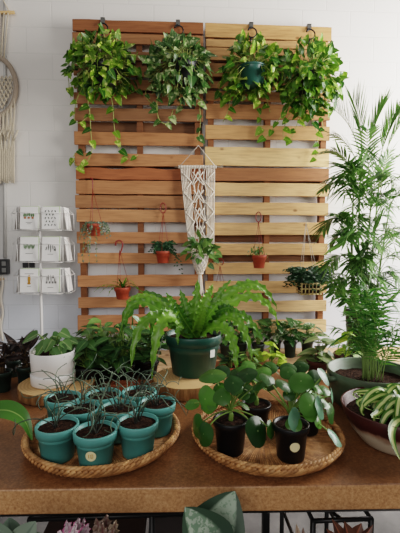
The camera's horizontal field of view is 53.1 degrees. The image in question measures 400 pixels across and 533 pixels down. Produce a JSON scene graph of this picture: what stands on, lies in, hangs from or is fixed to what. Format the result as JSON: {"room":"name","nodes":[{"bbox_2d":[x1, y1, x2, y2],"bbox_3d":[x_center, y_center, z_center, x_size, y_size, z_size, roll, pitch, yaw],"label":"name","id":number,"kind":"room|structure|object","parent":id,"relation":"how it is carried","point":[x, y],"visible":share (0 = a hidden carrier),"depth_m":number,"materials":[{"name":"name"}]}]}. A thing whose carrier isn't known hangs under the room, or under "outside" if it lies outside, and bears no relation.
{"room":"plant shop","nodes":[
{"label":"plant shop","id":0,"kind":"room"},
{"bbox_2d":[165,329,220,378],"bbox_3d":[-0.025,0.334,1.551,0.216,0.155,0.216,0,3,-3],"label":"pot","id":1,"kind":"object","parent":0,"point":[193,353],"depth_m":1.47,"materials":[{"name":"green plastic"}]},
{"bbox_2d":[0,0,399,367],"bbox_3d":[0.523,-0.794,3.409,9.000,3.800,0.198,0,3,-3],"label":"wall","id":2,"kind":"structure","parent":0,"point":[366,33],"depth_m":3.26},
{"bbox_2d":[0,276,3,340],"bbox_3d":[-1.715,0.356,3.234,0.264,0.565,0.027,0,3,-3],"label":"macrame hanging","id":3,"kind":"object","parent":2,"relation":"hanging from","point":[1,277],"visible":1,"depth_m":3.23,"materials":[{"name":"fabric"}]},
{"bbox_2d":[3,0,6,257],"bbox_3d":[-1.542,-1.181,3.159,0.090,2.230,0.025,0,3,-3],"label":"conduit pipe","id":4,"kind":"object","parent":2,"relation":"attached to","point":[4,5],"visible":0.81,"depth_m":3.16,"materials":[{"name":"white metal"}]},
{"bbox_2d":[0,259,9,273],"bbox_3d":[-1.590,0.002,3.210,0.105,0.122,0.062,0,3,-3],"label":"outlet box","id":5,"kind":"object","parent":2,"relation":"attached to","point":[4,263],"visible":1,"depth_m":3.19,"materials":[{"name":"grey plastic"}]},
{"bbox_2d":[0,0,18,183],"bbox_3d":[-1.623,-1.437,3.116,0.407,1.576,0.050,0,3,-3],"label":"macrame hanging","id":6,"kind":"object","parent":2,"relation":"hanging from","point":[7,153],"visible":1,"depth_m":3.13},
{"bbox_2d":[22,263,34,267],"bbox_3d":[-1.389,-0.015,3.243,0.094,0.049,0.015,0,3,-3],"label":"wall switch","id":7,"kind":"object","parent":2,"relation":"attached to","point":[25,265],"visible":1,"depth_m":3.24,"materials":[{"name":"black plastic"}]},
{"bbox_2d":[72,19,202,168],"bbox_3d":[-0.480,-1.345,3.168,1.007,1.113,0.105,0,3,-3],"label":"pallet","id":8,"kind":"object","parent":2,"relation":"attached to","point":[139,134],"visible":0.42,"depth_m":3.13,"materials":[{"name":"brown wood"}]},
{"bbox_2d":[98,17,107,36],"bbox_3d":[-0.740,-1.821,3.078,0.077,0.174,0.060,0,3,-3],"label":"hook","id":9,"kind":"object","parent":8,"relation":"attached to","point":[102,19],"visible":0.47,"depth_m":3.06,"materials":[{"name":"grey metal"}]},
{"bbox_2d":[61,22,142,173],"bbox_3d":[-0.720,-1.218,2.917,0.599,1.030,0.365,0,3,-3],"label":"pothos","id":10,"kind":"object","parent":9,"relation":"hanging from","point":[103,75],"visible":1,"depth_m":2.88,"materials":[{"name":"green plant"}]},
{"bbox_2d":[90,59,117,88],"bbox_3d":[-0.699,-1.387,2.915,0.216,0.150,0.216,0,3,-3],"label":"pot","id":11,"kind":"object","parent":9,"relation":"hanging from","point":[97,81],"depth_m":2.83,"materials":[{"name":"black plastic"}]},
{"bbox_2d":[174,19,183,33],"bbox_3d":[-0.165,-1.823,3.109,0.077,0.174,0.060,0,3,-3],"label":"hook","id":12,"kind":"object","parent":8,"relation":"attached to","point":[177,21],"visible":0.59,"depth_m":3.08,"materials":[{"name":"grey metal"}]},
{"bbox_2d":[138,28,217,143],"bbox_3d":[-0.160,-1.336,2.945,0.590,0.785,0.356,0,3,-3],"label":"pothos","id":13,"kind":"object","parent":12,"relation":"hanging from","point":[187,74],"visible":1,"depth_m":2.90,"materials":[{"name":"green plant"}]},
{"bbox_2d":[170,57,198,87],"bbox_3d":[-0.118,-1.417,2.945,0.216,0.150,0.216,0,3,-3],"label":"pot","id":14,"kind":"object","parent":13,"relation":"on","point":[184,73],"depth_m":2.86,"materials":[{"name":"black plastic"}]},
{"bbox_2d":[75,167,202,332],"bbox_3d":[-0.480,-0.125,3.240,1.007,1.320,0.107,0,3,-3],"label":"pallet","id":15,"kind":"object","parent":2,"relation":"attached to","point":[140,188],"visible":0.69,"depth_m":3.18,"materials":[{"name":"brown wood"}]},
{"bbox_2d":[79,178,110,262],"bbox_3d":[-0.806,-0.354,3.050,0.194,0.668,0.171,2,4,34],"label":"terracotta pot","id":16,"kind":"object","parent":15,"relation":"hanging from","point":[94,229],"visible":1,"depth_m":3.04,"materials":[{"name":"plastic"}]},
{"bbox_2d":[94,240,142,299],"bbox_3d":[-0.626,0.023,3.108,0.377,0.462,0.127,0,3,-3],"label":"potted plant","id":17,"kind":"object","parent":15,"relation":"hanging from","point":[122,291],"visible":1,"depth_m":3.08,"materials":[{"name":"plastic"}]},
{"bbox_2d":[148,203,182,273],"bbox_3d":[-0.271,-0.222,3.114,0.279,0.559,0.119,0,3,-5],"label":"hanging plant","id":18,"kind":"object","parent":15,"relation":"hanging from","point":[162,255],"visible":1,"depth_m":3.09,"materials":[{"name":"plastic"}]},
{"bbox_2d":[174,145,222,295],"bbox_3d":[-0.005,-0.360,3.089,0.382,1.170,0.172,0,3,-3],"label":"macrame hanging","id":19,"kind":"object","parent":15,"relation":"hanging from","point":[181,166],"visible":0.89,"depth_m":3.14,"materials":[{"name":"fabric"}]},
{"bbox_2d":[180,229,221,270],"bbox_3d":[0.013,-0.126,3.058,0.334,0.326,0.171,-1,4,-20],"label":"plant","id":20,"kind":"object","parent":19,"relation":"on","point":[203,242],"visible":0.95,"depth_m":3.06,"materials":[{"name":"green plant"}]},
{"bbox_2d":[205,168,328,332],"bbox_3d":[0.540,-0.125,3.296,1.006,1.341,0.106,0,3,-3],"label":"pallet","id":21,"kind":"object","parent":2,"relation":"attached to","point":[265,182],"visible":0.66,"depth_m":3.25,"materials":[{"name":"brown wood"}]},
{"bbox_2d":[247,212,267,267],"bbox_3d":[0.457,-0.212,3.147,0.156,0.449,0.120,-3,5,-44],"label":"terracotta pot","id":22,"kind":"object","parent":21,"relation":"hanging from","point":[258,260],"visible":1,"depth_m":3.13,"materials":[{"name":"ceramic"}]},
{"bbox_2d":[282,218,337,294],"bbox_3d":[0.873,-0.083,3.155,0.447,0.610,0.197,1,3,8],"label":"hanging basket","id":23,"kind":"object","parent":21,"relation":"hanging from","point":[307,280],"visible":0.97,"depth_m":3.13,"materials":[{"name":"plant"}]},
{"bbox_2d":[296,282,321,294],"bbox_3d":[0.864,0.173,3.183,0.170,0.097,0.123,0,3,-3],"label":"basket","id":24,"kind":"object","parent":23,"relation":"on","point":[304,288],"depth_m":3.13,"materials":[{"name":"beige wicker"}]},
{"bbox_2d":[205,23,331,166],"bbox_3d":[0.540,-1.355,3.223,1.007,1.100,0.106,0,3,-3],"label":"pallet","id":25,"kind":"object","parent":2,"relation":"attached to","point":[219,37],"visible":0.52,"depth_m":3.18,"materials":[{"name":"brown wood"}]},
{"bbox_2d":[248,22,256,40],"bbox_3d":[0.406,-1.823,3.140,0.077,0.174,0.060,0,3,-3],"label":"hook","id":26,"kind":"object","parent":25,"relation":"attached to","point":[250,23],"visible":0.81,"depth_m":3.11,"materials":[{"name":"grey metal"}]},
{"bbox_2d":[214,29,284,135],"bbox_3d":[0.382,-1.380,2.981,0.540,0.732,0.356,0,3,-3],"label":"pothos","id":27,"kind":"object","parent":26,"relation":"hanging from","point":[251,72],"visible":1,"depth_m":2.93,"materials":[{"name":"green plant"}]},
{"bbox_2d":[237,61,265,91],"bbox_3d":[0.387,-1.401,2.974,0.216,0.150,0.216,0,3,-3],"label":"pot","id":28,"kind":"object","parent":27,"relation":"on","point":[251,76],"depth_m":2.90,"materials":[{"name":"green plastic"}]},
{"bbox_2d":[306,24,315,43],"bbox_3d":[0.868,-1.825,3.166,0.077,0.174,0.060,0,3,-3],"label":"hook","id":29,"kind":"object","parent":25,"relation":"attached to","point":[309,26],"visible":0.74,"depth_m":3.14,"materials":[{"name":"grey metal"}]},
{"bbox_2d":[257,33,348,162],"bbox_3d":[0.785,-1.274,2.992,0.678,0.920,0.364,0,3,-3],"label":"pothos","id":30,"kind":"object","parent":29,"relation":"hanging from","point":[309,80],"visible":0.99,"depth_m":2.96,"materials":[{"name":"green plant"}]},
{"bbox_2d":[296,70,322,96],"bbox_3d":[0.817,-1.353,3.000,0.216,0.150,0.216,0,3,-3],"label":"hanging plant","id":31,"kind":"object","parent":30,"relation":"on","point":[300,83],"depth_m":2.89,"materials":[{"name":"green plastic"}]},
{"bbox_2d":[0,511,399,532],"bbox_3d":[0.668,1.320,0.884,9.000,0.120,5.102,0,3,-3],"label":"floor","id":32,"kind":"structure","parent":0,"point":[384,521],"depth_m":1.88,"materials":[{"name":"concrete"}]},
{"bbox_2d":[11,206,74,340],"bbox_3d":[-1.185,0.336,3.051,0.415,1.586,0.340,0,3,-3],"label":"rack","id":33,"kind":"object","parent":32,"relation":"on","point":[39,230],"visible":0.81,"depth_m":2.97,"materials":[{"name":"clear acrylic plastic"},{"name":"white metal"}]},
{"bbox_2d":[15,237,19,260],"bbox_3d":[-1.365,-0.133,3.038,0.026,0.179,0.134,0,3,-3],"label":"greeting card","id":34,"kind":"object","parent":33,"relation":"in","point":[17,251],"visible":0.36,"depth_m":2.98,"materials":[{"name":"grey paper"}]},
{"bbox_2d":[16,270,19,291],"bbox_3d":[-1.365,0.102,3.053,0.026,0.177,0.134,0,3,-3],"label":"greeting card","id":35,"kind":"object","parent":33,"relation":"in","point":[18,288],"visible":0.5,"depth_m":3.00,"materials":[{"name":"grey paper"}]},
{"bbox_2d":[15,207,21,229],"bbox_3d":[-1.365,-0.362,3.025,0.026,0.166,0.134,0,3,-3],"label":"greeting card","id":36,"kind":"object","parent":33,"relation":"in","point":[18,226],"visible":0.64,"depth_m":3.00,"materials":[{"name":"grey paper"}]},
{"bbox_2d":[20,237,37,260],"bbox_3d":[-1.256,-0.129,2.939,0.130,0.175,0.024,0,3,-3],"label":"greeting card","id":37,"kind":"object","parent":33,"relation":"in","point":[28,245],"visible":1,"depth_m":2.94,"materials":[{"name":"paper"}]},
{"bbox_2d":[20,269,37,291],"bbox_3d":[-1.261,0.104,2.953,0.130,0.172,0.024,0,3,-3],"label":"greeting card","id":38,"kind":"object","parent":33,"relation":"in","point":[27,284],"visible":1,"depth_m":2.95,"materials":[{"name":"paper"}]},
{"bbox_2d":[20,207,37,228],"bbox_3d":[-1.250,-0.356,2.926,0.129,0.163,0.024,0,3,-3],"label":"greeting card","id":39,"kind":"object","parent":33,"relation":"in","point":[27,220],"visible":1,"depth_m":2.92,"materials":[{"name":"paper"}]},
{"bbox_2d":[21,236,38,257],"bbox_3d":[-1.251,-0.133,2.944,0.130,0.175,0.024,0,3,-3],"label":"greeting card","id":40,"kind":"object","parent":33,"relation":"in","point":[21,236],"visible":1,"depth_m":2.95,"materials":[{"name":"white paper"}]},
{"bbox_2d":[21,268,38,291],"bbox_3d":[-1.257,0.100,2.958,0.130,0.172,0.024,0,3,-3],"label":"greeting card","id":41,"kind":"object","parent":33,"relation":"in","point":[21,268],"visible":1,"depth_m":2.96,"materials":[{"name":"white paper"}]},
{"bbox_2d":[42,237,58,260],"bbox_3d":[-1.101,-0.129,2.948,0.123,0.175,0.024,0,3,-3],"label":"greeting card","id":42,"kind":"object","parent":33,"relation":"in","point":[50,245],"visible":1,"depth_m":2.95,"materials":[{"name":"paper"}]},
{"bbox_2d":[42,269,58,291],"bbox_3d":[-1.106,0.104,2.961,0.123,0.173,0.024,0,3,-3],"label":"greeting card","id":43,"kind":"object","parent":33,"relation":"in","point":[50,279],"visible":1,"depth_m":2.96,"materials":[{"name":"paper"}]},
{"bbox_2d":[42,207,58,228],"bbox_3d":[-1.096,-0.357,2.934,0.122,0.163,0.024,0,3,-3],"label":"greeting card","id":44,"kind":"object","parent":33,"relation":"in","point":[50,215],"visible":1,"depth_m":2.93,"materials":[{"name":"paper"}]},
{"bbox_2d":[43,268,59,291],"bbox_3d":[-1.102,0.100,2.966,0.123,0.173,0.024,0,3,-3],"label":"greeting card","id":45,"kind":"object","parent":33,"relation":"in","point":[43,268],"visible":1,"depth_m":2.97,"materials":[{"name":"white paper"}]},
{"bbox_2d":[43,236,59,259],"bbox_3d":[-1.097,-0.134,2.953,0.123,0.175,0.024,0,3,-3],"label":"greeting card","id":46,"kind":"object","parent":33,"relation":"in","point":[43,236],"visible":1,"depth_m":2.96,"materials":[{"name":"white paper"}]},
{"bbox_2d":[63,207,71,229],"bbox_3d":[-1.008,-0.364,3.044,0.026,0.166,0.134,0,3,-3],"label":"greeting card","id":47,"kind":"object","parent":33,"relation":"in","point":[66,209],"visible":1,"depth_m":3.03,"materials":[{"name":"paper"}]},
{"bbox_2d":[64,237,71,260],"bbox_3d":[-1.008,-0.134,3.058,0.026,0.179,0.134,0,3,-3],"label":"greeting card","id":48,"kind":"object","parent":33,"relation":"in","point":[67,246],"visible":0.93,"depth_m":3.04,"materials":[{"name":"paper"}]},
{"bbox_2d":[65,268,72,291],"bbox_3d":[-1.008,0.101,3.072,0.026,0.177,0.134,0,3,-3],"label":"greeting card","id":49,"kind":"object","parent":33,"relation":"in","point":[69,286],"visible":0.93,"depth_m":3.06,"materials":[{"name":"paper"}]},
{"bbox_2d":[27,514,182,532],"bbox_3d":[-0.236,0.925,1.166,0.399,0.631,0.314,0,3,-3],"label":"wire rack","id":50,"kind":"object","parent":32,"relation":"on","point":[90,517],"visible":0.16,"depth_m":0.99,"materials":[{"name":"black metal"}]},
{"bbox_2d":[44,518,146,532],"bbox_3d":[-0.303,0.768,1.157,0.289,0.020,0.330,0,3,-3],"label":"board","id":51,"kind":"object","parent":50,"relation":"on","point":[135,525],"visible":0.12,"depth_m":1.17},
{"bbox_2d":[148,517,182,532],"bbox_3d":[-0.086,0.767,1.169,0.125,0.020,0.330,0,3,-3],"label":"stone slab","id":52,"kind":"object","parent":50,"relation":"on","point":[162,524],"visible":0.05,"depth_m":1.17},
{"bbox_2d":[0,374,399,532],"bbox_3d":[0.017,0.853,1.314,2.250,0.760,0.780,0,3,-1],"label":"display table","id":53,"kind":"object","parent":32,"relation":"on","point":[363,477],"visible":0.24,"depth_m":0.92,"materials":[{"name":"brown wood"}]},
{"bbox_2d":[0,339,27,392],"bbox_3d":[-0.738,0.365,1.485,0.182,0.192,0.149,0,3,-3],"label":"leaf plant","id":54,"kind":"object","parent":53,"relation":"on","point":[6,374],"visible":1,"depth_m":1.47,"materials":[{"name":"black plant"}]},
{"bbox_2d":[0,345,28,377],"bbox_3d":[-0.776,0.376,1.650,0.153,0.152,0.100,0,3,-3],"label":"leaf plant","id":55,"kind":"object","parent":53,"relation":"on","point":[13,363],"visible":0.33,"depth_m":1.63,"materials":[{"name":"black plant"}]},
{"bbox_2d":[0,400,32,439],"bbox_3d":[-0.601,0.372,1.069,0.333,0.246,0.136,0,3,-3],"label":"leaf plant","id":56,"kind":"object","parent":53,"relation":"on","point":[11,410],"visible":0.98,"depth_m":1.04,"materials":[{"name":"green plant"}]},
{"bbox_2d":[3,330,39,383],"bbox_3d":[-0.671,0.354,1.551,0.155,0.208,0.166,1,4,20],"label":"leaf plant","id":57,"kind":"object","parent":53,"relation":"on","point":[23,370],"visible":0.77,"depth_m":1.53,"materials":[{"name":"black plant"}]},
{"bbox_2d":[17,377,95,406],"bbox_3d":[-0.525,0.444,1.473,0.272,0.038,0.275,0,3,-3],"label":"wood slice","id":58,"kind":"object","parent":53,"relation":"on","point":[25,387],"visible":0.3,"depth_m":1.39,"materials":[{"name":"brown wood"}]},
{"bbox_2d":[22,328,77,388],"bbox_3d":[-0.541,0.326,1.464,0.166,0.198,0.158,3,5,41],"label":"pot plant","id":59,"kind":"object","parent":58,"relation":"on","point":[48,356],"visible":0.98,"depth_m":1.41,"materials":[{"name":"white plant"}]},
{"bbox_2d":[66,328,120,384],"bbox_3d":[-0.422,0.352,1.519,0.245,0.214,0.202,1,4,22],"label":"bushy plant","id":60,"kind":"object","parent":53,"relation":"on","point":[88,356],"visible":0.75,"depth_m":1.50,"materials":[{"name":"green plant"}]},
{"bbox_2d":[21,398,179,478],"bbox_3d":[-0.267,0.464,1.116,0.436,0.038,0.436,0,3,-3],"label":"wicker tray","id":61,"kind":"object","parent":53,"relation":"on","point":[119,465],"visible":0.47,"depth_m":0.96,"materials":[{"name":"brown wicker"}]},
{"bbox_2d":[12,384,100,463],"bbox_3d":[-0.353,0.383,0.983,0.199,0.190,0.128,0,3,-3],"label":"plant","id":62,"kind":"object","parent":61,"relation":"on","point":[54,434],"visible":0.95,"depth_m":0.96,"materials":[{"name":"green plant"}]},
{"bbox_2d":[21,353,96,417],"bbox_3d":[-0.405,0.367,1.158,0.112,0.201,0.198,2,4,28],"label":"plant","id":63,"kind":"object","parent":61,"relation":"on","point":[63,393],"visible":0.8,"depth_m":1.16,"materials":[{"name":"green plant"}]},
{"bbox_2d":[44,362,103,424],"bbox_3d":[-0.333,0.364,1.103,0.142,0.214,0.122,0,3,5],"label":"plant","id":64,"kind":"object","parent":61,"relation":"on","point":[81,414],"visible":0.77,"depth_m":1.09,"materials":[{"name":"green plant"}]},
{"bbox_2d":[69,371,119,465],"bbox_3d":[-0.254,0.362,0.954,0.113,0.234,0.126,2,4,36],"label":"plant","id":65,"kind":"object","parent":61,"relation":"on","point":[94,440],"visible":0.98,"depth_m":0.94,"materials":[{"name":"green plant"}]},
{"bbox_2d":[80,366,133,419],"bbox_3d":[-0.300,0.372,1.187,0.219,0.188,0.145,1,4,16],"label":"plant","id":66,"kind":"object","parent":61,"relation":"on","point":[98,389],"visible":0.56,"depth_m":1.19,"materials":[{"name":"green plant"}]},
{"bbox_2d":[89,364,142,443],"bbox_3d":[-0.228,0.357,1.083,0.142,0.230,0.178,-1,4,-14],"label":"plant","id":67,"kind":"object","parent":61,"relation":"on","point":[123,406],"visible":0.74,"depth_m":1.09,"materials":[{"name":"green plant"}]},
{"bbox_2d":[105,374,167,459],"bbox_3d":[-0.147,0.371,1.042,0.157,0.206,0.208,1,4,20],"label":"plant","id":68,"kind":"object","parent":61,"relation":"on","point":[136,432],"visible":0.97,"depth_m":0.99,"materials":[{"name":"green plant"}]},
{"bbox_2d":[119,335,180,411],"bbox_3d":[-0.167,0.336,1.240,0.173,0.253,0.180,1,4,14],"label":"plant","id":69,"kind":"object","parent":61,"relation":"on","point":[134,389],"visible":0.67,"depth_m":1.21,"materials":[{"name":"green plant"}]},
{"bbox_2d":[119,368,199,437],"bbox_3d":[-0.116,0.385,1.101,0.208,0.173,0.222,-3,5,-43],"label":"plant","id":70,"kind":"object","parent":61,"relation":"on","point":[163,407],"visible":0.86,"depth_m":1.10,"materials":[{"name":"green plant"}]},
{"bbox_2d":[81,318,130,381],"bbox_3d":[-0.392,0.327,1.615,0.249,0.254,0.228,0,3,-3],"label":"bushy plant","id":71,"kind":"object","parent":53,"relation":"on","point":[104,333],"visible":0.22,"depth_m":1.59,"materials":[{"name":"green plant"}]},
{"bbox_2d":[88,324,150,380],"bbox_3d":[-0.307,0.342,1.540,0.249,0.232,0.196,0,3,-3],"label":"bushy plant","id":72,"kind":"object","parent":53,"relation":"on","point":[124,355],"visible":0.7,"depth_m":1.53,"materials":[{"name":"green plant"}]},
{"bbox_2d":[110,380,141,391],"bbox_3d":[-0.274,0.447,1.493,0.113,0.029,0.055,0,3,-3],"label":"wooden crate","id":73,"kind":"object","parent":53,"relation":"on","point":[122,382],"visible":0.36,"depth_m":1.48,"materials":[{"name":"brown wood"}]},
{"bbox_2d":[114,315,156,375],"bbox_3d":[-0.282,0.326,1.667,0.229,0.250,0.168,0,3,-3],"label":"leaf plant","id":74,"kind":"object","parent":53,"relation":"on","point":[136,318],"visible":0.05,"depth_m":1.65,"materials":[{"name":"green plant"}]},
{"bbox_2d":[129,329,168,378],"bbox_3d":[-0.212,0.357,1.625,0.228,0.193,0.195,0,3,-3],"label":"bushy plant","id":75,"kind":"object","parent":53,"relation":"on","point":[143,364],"visible":0.44,"depth_m":1.61,"materials":[{"name":"green plant"}]},
{"bbox_2d":[153,367,216,401],"bbox_3d":[-0.049,0.438,1.511,0.258,0.046,0.262,0,3,-3],"label":"wood slice","id":76,"kind":"object","parent":53,"relation":"on","point":[188,389],"visible":0.44,"depth_m":1.41,"materials":[{"name":"brown wood"}]},
{"bbox_2d":[120,278,279,378],"bbox_3d":[0.000,0.231,1.511,0.642,0.365,0.293,0,3,-3],"label":"fern","id":77,"kind":"object","parent":76,"relation":"on","point":[193,342],"visible":0.98,"depth_m":1.50,"materials":[{"name":"green plant"}]},
{"bbox_2d":[192,398,345,477],"bbox_3d":[0.185,0.464,1.116,0.417,0.038,0.417,0,3,-3],"label":"wicker tray","id":78,"kind":"object","parent":53,"relation":"on","point":[321,451],"visible":0.55,"depth_m":1.01,"materials":[{"name":"brown wicker"}]},
{"bbox_2d":[185,365,273,456],"bbox_3d":[0.079,0.370,1.025,0.202,0.211,0.165,-1,4,-22],"label":"leaf plant","id":79,"kind":"object","parent":78,"relation":"on","point":[230,426],"visible":0.98,"depth_m":1.00,"materials":[{"name":"green plant"}]},
{"bbox_2d":[229,361,279,426],"bbox_3d":[0.158,0.374,1.182,0.155,0.185,0.133,-2,4,-36],"label":"leaf plant","id":80,"kind":"object","parent":78,"relation":"on","point":[260,407],"visible":0.51,"depth_m":1.16,"materials":[{"name":"green plant"}]},
{"bbox_2d":[253,366,341,463],"bbox_3d":[0.240,0.362,0.989,0.213,0.230,0.157,0,3,-3],"label":"leaf plant","id":81,"kind":"object","parent":78,"relation":"on","point":[291,431],"visible":1,"depth_m":0.97,"materials":[{"name":"green plant"}]},
{"bbox_2d":[280,361,329,436],"bbox_3d":[0.301,0.373,1.127,0.133,0.193,0.124,-3,5,-43],"label":"leaf plant","id":82,"kind":"object","parent":78,"relation":"on","point":[298,366],"visible":0.22,"depth_m":1.12,"materials":[{"name":"green plant"}]},
{"bbox_2d":[295,336,335,372],"bbox_3d":[0.490,0.370,1.640,0.140,0.164,0.173,-3,5,-42],"label":"leaf plant","id":83,"kind":"object","parent":53,"relation":"on","point":[319,360],"visible":0.86,"depth_m":1.63,"materials":[{"name":"green plant"}]},
{"bbox_2d":[332,332,365,358],"bbox_3d":[0.614,0.358,1.665,0.147,0.186,0.134,-1,4,-22],"label":"leaf plant","id":84,"kind":"object","parent":53,"relation":"on","point":[345,338],"visible":0.37,"depth_m":1.66,"materials":[{"name":"green plant"}]},
{"bbox_2d":[317,277,399,406],"bbox_3d":[0.586,0.250,1.361,0.329,0.438,0.329,-3,5,-42],"label":"palm","id":85,"kind":"object","parent":53,"relation":"on","point":[344,374],"visible":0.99,"depth_m":1.35,"materials":[{"name":"green plant"}]},
{"bbox_2d":[326,357,399,406],"bbox_3d":[0.582,0.409,1.374,0.285,0.118,0.285,0,3,-3],"label":"planter","id":86,"kind":"object","parent":85,"relation":"on","point":[348,373],"depth_m":1.37,"materials":[{"name":"green ceramic"}]},
{"bbox_2d":[341,383,399,459],"bbox_3d":[0.543,0.394,1.106,0.311,0.180,0.301,-1,4,-21],"label":"spider plant","id":87,"kind":"object","parent":53,"relation":"on","point":[373,413],"visible":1,"depth_m":1.07,"materials":[{"name":"green plant"}]},
{"bbox_2d":[78,347,399,372],"bbox_3d":[0.421,0.928,2.911,2.770,0.421,0.935,0,3,-3],"label":"bench","id":88,"kind":"object","parent":32,"relation":"on","point":[165,354],"visible":0.02,"depth_m":3.13,"materials":[{"name":"brown wood"}]},
{"bbox_2d":[72,324,102,337],"bbox_3d":[-0.816,0.561,3.012,0.285,0.302,0.214,1,3,9],"label":"plant","id":89,"kind":"object","parent":88,"relation":"on","point":[79,332],"visible":0.16,"depth_m":2.99,"materials":[{"name":"green plant"}]},
{"bbox_2d":[220,321,239,357],"bbox_3d":[0.204,0.557,3.066,0.226,0.304,0.219,-2,4,-34],"label":"plant","id":90,"kind":"object","parent":88,"relation":"on","point":[224,346],"visible":0.46,"depth_m":3.02,"materials":[{"name":"green plant"}]},
{"bbox_2d":[232,322,252,355],"bbox_3d":[0.327,0.562,3.114,0.222,0.287,0.210,-1,4,-23],"label":"plant","id":91,"kind":"object","parent":88,"relation":"on","point":[242,345],"visible":0.39,"depth_m":3.08,"materials":[{"name":"green plant"}]},
{"bbox_2d":[215,360,279,373],"bbox_3d":[0.327,0.687,2.588,0.490,0.099,0.224,0,3,-3],"label":"wooden crate","id":92,"kind":"object","parent":88,"relation":"on","point":[217,362],"visible":0.02,"depth_m":2.68,"materials":[{"name":"brown wood"}]},
{"bbox_2d":[217,351,246,369],"bbox_3d":[0.203,0.632,2.582,0.198,0.185,0.181,0,3,-3],"label":"plant","id":93,"kind":"object","parent":92,"relation":"in","point":[227,361],"visible":0.59,"depth_m":2.57,"materials":[{"name":"green plant"}]},
{"bbox_2d":[238,348,262,366],"bbox_3d":[0.324,0.628,2.594,0.193,0.192,0.174,0,3,-3],"label":"plant","id":94,"kind":"object","parent":92,"relation":"in","point":[255,351],"visible":0.28,"depth_m":2.58,"materials":[{"name":"green plant"}]},
{"bbox_2d":[252,341,286,369],"bbox_3d":[0.457,0.606,2.594,0.229,0.236,0.190,-1,4,-21],"label":"plant","id":95,"kind":"object","parent":92,"relation":"in","point":[281,357],"visible":0.48,"depth_m":2.59,"materials":[{"name":"green plant"}]},
{"bbox_2d":[241,318,272,358],"bbox_3d":[0.457,0.552,3.063,0.209,0.313,0.257,2,4,33],"label":"plant","id":96,"kind":"object","parent":88,"relation":"on","point":[258,344],"visible":0.8,"depth_m":3.04,"materials":[{"name":"green plant"}]},
{"bbox_2d":[259,320,290,352],"bbox_3d":[0.598,0.563,3.150,0.273,0.282,0.225,0,3,-3],"label":"plant","id":97,"kind":"object","parent":88,"relation":"on","point":[280,327],"visible":0.69,"depth_m":3.12,"materials":[{"name":"green plant"}]},
{"bbox_2d":[274,317,308,357],"bbox_3d":[0.703,0.552,3.113,0.241,0.308,0.255,-2,4,-36],"label":"plant","id":98,"kind":"object","parent":88,"relation":"on","point":[290,344],"visible":0.97,"depth_m":3.09,"materials":[{"name":"green plant"}]},
{"bbox_2d":[291,323,330,355],"bbox_3d":[0.833,0.572,3.128,0.277,0.266,0.284,-2,4,-26],"label":"plant","id":99,"kind":"object","parent":88,"relation":"on","point":[308,326],"visible":0.59,"depth_m":3.12,"materials":[{"name":"green plant"}]},
{"bbox_2d":[308,78,399,357],"bbox_3d":[1.198,-0.270,2.788,0.912,1.985,0.498,0,3,-3],"label":"palm","id":100,"kind":"object","parent":88,"relation":"on","point":[361,263],"visible":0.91,"depth_m":2.75,"materials":[{"name":"green plant"}]},
{"bbox_2d":[280,511,373,532],"bbox_3d":[0.358,0.939,1.199,0.168,0.599,0.314,0,3,-3],"label":"wire rack","id":101,"kind":"object","parent":32,"relation":"on","point":[326,520],"visible":0.29,"depth_m":1.03,"materials":[{"name":"black metal"}]},
{"bbox_3d":[0.012,1.067,0.756,1.600,0.400,0.340,0,3,-3],"label":"shelf","id":102,"kind":"object","parent":32,"relation":"on","visible":0},
{"bbox_2d":[0,518,39,532],"bbox_3d":[-0.334,0.666,0.744,0.116,0.401,0.116,0,3,-3],"label":"leaf plant","id":103,"kind":"object","parent":102,"relation":"on","point":[10,525],"visible":1,"depth_m":0.74,"materials":[{"name":"green plant"}]},
{"bbox_2d":[57,518,90,532],"bbox_3d":[-0.231,0.661,0.749,0.116,0.409,0.116,0,3,-3],"label":"leaf plant","id":104,"kind":"object","parent":102,"relation":"on","point":[77,527],"visible":1,"depth_m":0.74,"materials":[{"name":"pink plant"}]},
{"bbox_2d":[92,514,119,532],"bbox_3d":[-0.178,0.665,0.752,0.116,0.401,0.116,0,3,-3],"label":"leaf plant","id":105,"kind":"object","parent":102,"relation":"on","point":[105,526],"visible":1,"depth_m":0.74,"materials":[{"name":"brown plant"}]},
{"bbox_2d":[182,491,244,532],"bbox_3d":[0.027,0.660,0.766,0.144,0.409,0.116,-1,4,-19],"label":"succulent","id":106,"kind":"object","parent":102,"relation":"on","point":[221,513],"visible":1,"depth_m":0.76,"materials":[{"name":"green plant"}]},
{"bbox_2d":[295,524,304,532],"bbox_3d":[0.189,0.679,0.773,0.116,0.371,0.116,0,3,-3],"label":"leaf plant","id":107,"kind":"object","parent":102,"relation":"on","point":[297,530],"visible":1,"depth_m":0.77,"materials":[{"name":"beige plant"}]},
{"bbox_2d":[326,519,372,532],"bbox_3d":[0.284,0.675,0.778,0.116,0.377,0.116,0,3,-3],"label":"leaf plant","id":108,"kind":"object","parent":102,"relation":"on","point":[347,528],"visible":1,"depth_m":0.77,"materials":[{"name":"brown plant"}]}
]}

